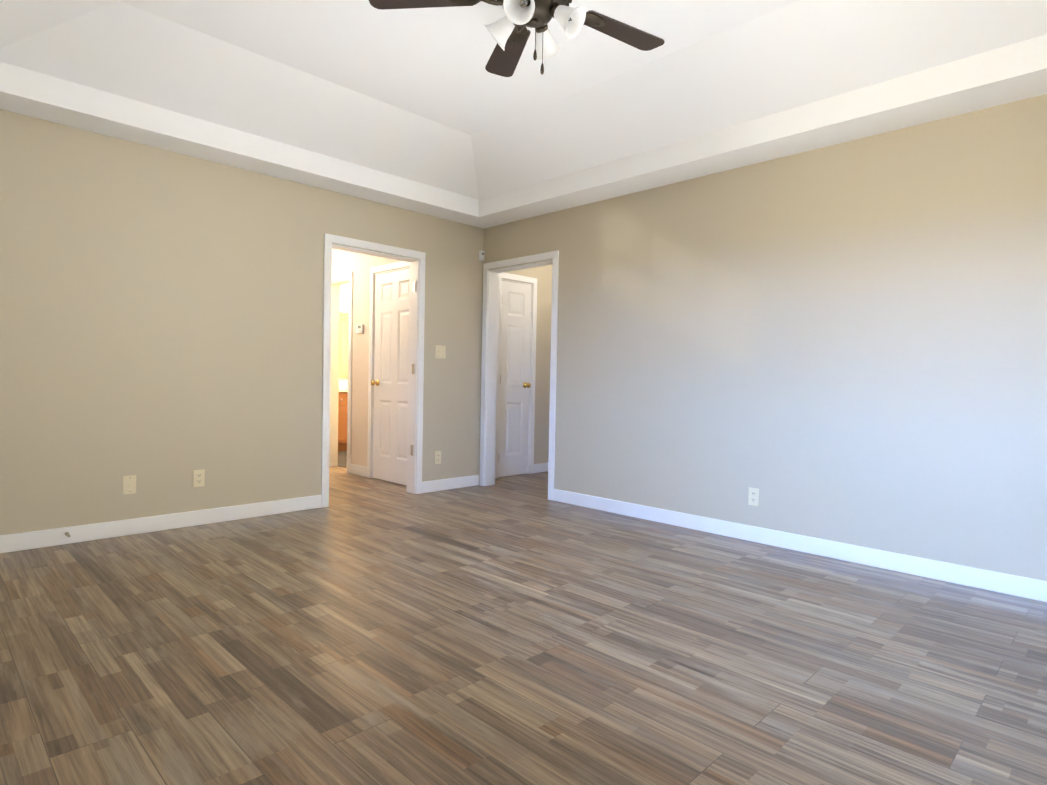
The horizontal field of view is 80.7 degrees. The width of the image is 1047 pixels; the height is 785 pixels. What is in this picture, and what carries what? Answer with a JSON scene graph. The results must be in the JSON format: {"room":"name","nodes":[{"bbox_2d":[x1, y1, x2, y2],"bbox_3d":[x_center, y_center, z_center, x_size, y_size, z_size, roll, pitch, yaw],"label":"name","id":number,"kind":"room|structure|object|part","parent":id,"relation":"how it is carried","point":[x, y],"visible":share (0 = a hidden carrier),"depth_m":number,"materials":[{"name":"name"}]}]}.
{"room":"empty bedroom","nodes":[
{"label":"empty bedroom","id":0,"kind":"room"},
{"bbox_2d":[0,109,483,534],"bbox_3d":[-2.061,-0.332,4.296,0.120,2.440,4.820,2,2,45],"label":"wall","id":1,"kind":"structure","parent":0,"point":[161,324],"depth_m":4.00,"materials":[{"name":"beige paint"}]},
{"bbox_2d":[123,475,135,493],"bbox_3d":[-2.454,0.576,3.843,0.018,0.115,0.070,2,2,45],"label":"outlet","id":2,"kind":"object","parent":1,"relation":"attached to","point":[129,484],"visible":1,"depth_m":3.84,"materials":[{"name":"beige plastic"}]},
{"bbox_2d":[0,495,320,553],"bbox_3d":[-2.372,0.841,3.920,0.041,0.100,2.324,2,2,45],"label":"baseboard","id":3,"kind":"structure","parent":1,"relation":"attached to","point":[96,531],"depth_m":3.92,"materials":[{"name":"white wood"}]},
{"bbox_2d":[193,469,204,486],"bbox_3d":[-2.175,0.575,4.129,0.008,0.115,0.070,2,2,45],"label":"electrical outlet","id":4,"kind":"object","parent":1,"relation":"attached to","point":[198,478],"visible":1,"depth_m":4.13,"materials":[{"name":"beige plastic"}]},
{"bbox_2d":[321,233,425,507],"bbox_3d":[-1.256,-0.167,5.108,0.149,2.102,0.935,2,2,45],"label":"door frame","id":5,"kind":"structure","parent":1,"relation":"attached to","point":[331,290],"depth_m":5.38,"materials":[{"name":"white wood"}]},
{"bbox_3d":[-0.964,-0.210,5.377,0.044,1.524,0.010,2,2,45],"label":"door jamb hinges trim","id":6,"kind":"part","parent":5,"relation":"part of","materials":[{"name":"white wood"}]},
{"bbox_2d":[435,451,440,463],"bbox_3d":[-0.769,0.586,5.537,0.008,0.115,0.070,2,2,45],"label":"electrical outlet","id":7,"kind":"object","parent":1,"relation":"attached to","point":[437,457],"visible":1,"depth_m":5.54,"materials":[{"name":"beige plastic"}]},
{"bbox_2d":[435,345,445,358],"bbox_3d":[-0.740,-0.363,5.521,0.016,0.115,0.115,2,2,45],"label":"double light switch","id":8,"kind":"object","parent":1,"relation":"attached to","point":[440,351],"visible":1,"depth_m":5.52,"materials":[{"name":"beige plastic"}]},
{"bbox_2d":[422,475,478,492],"bbox_3d":[-0.663,0.836,5.650,0.013,0.100,0.665,2,2,45],"label":"baseboard","id":9,"kind":"structure","parent":1,"relation":"attached to","point":[466,481],"depth_m":5.63,"materials":[{"name":"white wood"}]},
{"bbox_2d":[479,250,484,260],"bbox_3d":[-0.395,-1.291,5.817,0.031,0.095,0.048,2,2,45],"label":"detector","id":10,"kind":"object","parent":1,"relation":"attached to","point":[481,255],"visible":0.96,"depth_m":5.80,"materials":[{"name":"white plastic"}]},
{"bbox_2d":[332,249,409,466],"bbox_3d":[-2.264,-0.395,6.979,3.960,2.440,0.150,2,2,45],"label":"wall","id":11,"kind":"structure","parent":0,"point":[359,265],"depth_m":6.26,"materials":[{"name":"beige paint"}]},
{"bbox_2d":[339,312,348,377],"bbox_3d":[-2.796,-0.670,8.549,0.008,0.940,1.200,2,2,45],"label":"bathroom mirror","id":12,"kind":"object","parent":11,"relation":"attached to","point":[343,342],"depth_m":8.78,"materials":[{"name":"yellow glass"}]},
{"bbox_2d":[350,464,366,476],"bbox_3d":[-1.693,0.800,6.340,0.350,0.100,0.013,2,2,45],"label":"baseboard","id":13,"kind":"structure","parent":11,"relation":"attached to","point":[354,469],"depth_m":6.33,"materials":[{"name":"white wood"}]},
{"bbox_2d":[356,324,363,333],"bbox_3d":[-1.678,-0.649,6.309,0.120,0.090,0.028,2,2,45],"label":"thermostat","id":14,"kind":"object","parent":11,"relation":"attached to","point":[359,329],"visible":0.96,"depth_m":6.29,"materials":[{"name":"white plastic"}]},
{"bbox_2d":[371,268,409,484],"bbox_3d":[-1.244,-0.147,5.879,0.739,2.020,0.104,2,2,45],"label":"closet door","id":15,"kind":"structure","parent":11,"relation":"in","point":[389,382],"depth_m":5.94,"materials":[{"name":"white wood"}]},
{"bbox_3d":[-1.469,-0.096,6.079,0.064,0.064,0.069,2,2,45],"label":"knob","id":16,"kind":"part","parent":15,"relation":"part of","materials":[{"name":"gold metal"}]},
{"bbox_2d":[0,466,1046,784],"bbox_3d":[-0.707,0.942,4.417,10.100,0.060,7.300,2,2,45],"label":"floor","id":17,"kind":"structure","parent":0,"point":[504,630],"depth_m":2.26,"materials":[{"name":"laminate"}]},
{"bbox_2d":[338,451,346,467],"bbox_3d":[-1.542,0.810,8.176,2.360,0.006,2.520,2,2,45],"label":"bath mat","id":18,"kind":"object","parent":17,"relation":"on","point":[342,458],"depth_m":7.46,"materials":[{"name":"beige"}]},
{"bbox_2d":[338,381,347,450],"bbox_3d":[-2.613,0.290,8.369,0.576,0.995,1.220,2,2,45],"label":"bathroom vanity","id":19,"kind":"object","parent":17,"relation":"on","point":[342,414],"visible":0.02,"depth_m":8.22,"materials":[{"name":"brown wood"}]},
{"bbox_2d":[339,381,347,391],"bbox_3d":[-2.609,-0.082,8.364,0.567,0.140,1.220,2,2,45],"label":"countertop","id":20,"kind":"structure","parent":19,"relation":"on","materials":[{"name":"beige"}]},
{"bbox_2d":[0,0,1046,228],"bbox_3d":[0.048,-1.689,2.374,5.740,0.440,4.553,2,2,45],"label":"ceiling","id":21,"kind":"structure","parent":0,"point":[421,110],"depth_m":3.45,"materials":[{"name":"white paint"}]},
{"bbox_2d":[369,0,664,76],"bbox_3d":[0.079,-1.530,2.363,1.241,0.597,1.261,2,2,45],"label":"fan","id":22,"kind":"object","parent":21,"relation":"hanging from","point":[509,32],"visible":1,"depth_m":2.45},
{"bbox_2d":[502,265,551,463],"bbox_3d":[0.243,-0.344,6.871,0.120,2.440,2.080,2,2,45],"label":"wall","id":23,"kind":"structure","parent":0,"point":[542,275],"depth_m":6.75,"materials":[{"name":"beige paint"}]},
{"bbox_2d":[534,462,547,472],"bbox_3d":[0.553,0.826,7.137,0.013,0.100,1.270,2,2,45],"label":"baseboard","id":24,"kind":"structure","parent":23,"relation":"attached to","point":[540,467],"depth_m":6.76,"materials":[{"name":"white wood"}]},
{"bbox_2d":[479,94,1046,580],"bbox_3d":[1.520,-0.257,4.041,5.930,2.440,0.120,2,2,45],"label":"wall","id":25,"kind":"structure","parent":0,"point":[845,342],"depth_m":3.65,"materials":[{"name":"beige paint"}]},
{"bbox_2d":[479,250,558,499],"bbox_3d":[-0.013,-0.153,5.572,0.942,2.102,0.149,2,2,45],"label":"door frame","id":26,"kind":"structure","parent":25,"relation":"attached to","point":[490,371],"depth_m":5.84,"materials":[{"name":"white wood"}]},
{"bbox_2d":[498,280,530,476],"bbox_3d":[-0.081,-0.137,6.452,0.104,2.020,0.449,2,2,45],"label":"door","id":27,"kind":"structure","parent":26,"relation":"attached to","point":[515,385],"depth_m":6.47,"materials":[{"name":"white wood"}]},
{"bbox_3d":[0.039,-0.077,6.551,0.069,0.064,0.064,2,2,45],"label":"knob","id":28,"kind":"part","parent":27,"relation":"part of","materials":[{"name":"gold metal"}]},
{"bbox_2d":[748,487,758,505],"bbox_3d":[1.488,0.674,3.984,0.070,0.115,0.008,2,2,45],"label":"outlet","id":29,"kind":"object","parent":25,"relation":"attached to","point":[753,496],"visible":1,"depth_m":3.98,"materials":[{"name":"beige plastic"}]},
{"bbox_2d":[553,489,1046,601],"bbox_3d":[1.847,0.929,3.622,4.506,0.100,0.013,2,2,45],"label":"baseboard","id":30,"kind":"structure","parent":25,"relation":"attached to","point":[1020,586],"depth_m":3.63,"materials":[{"name":"white wood"}]}
]}

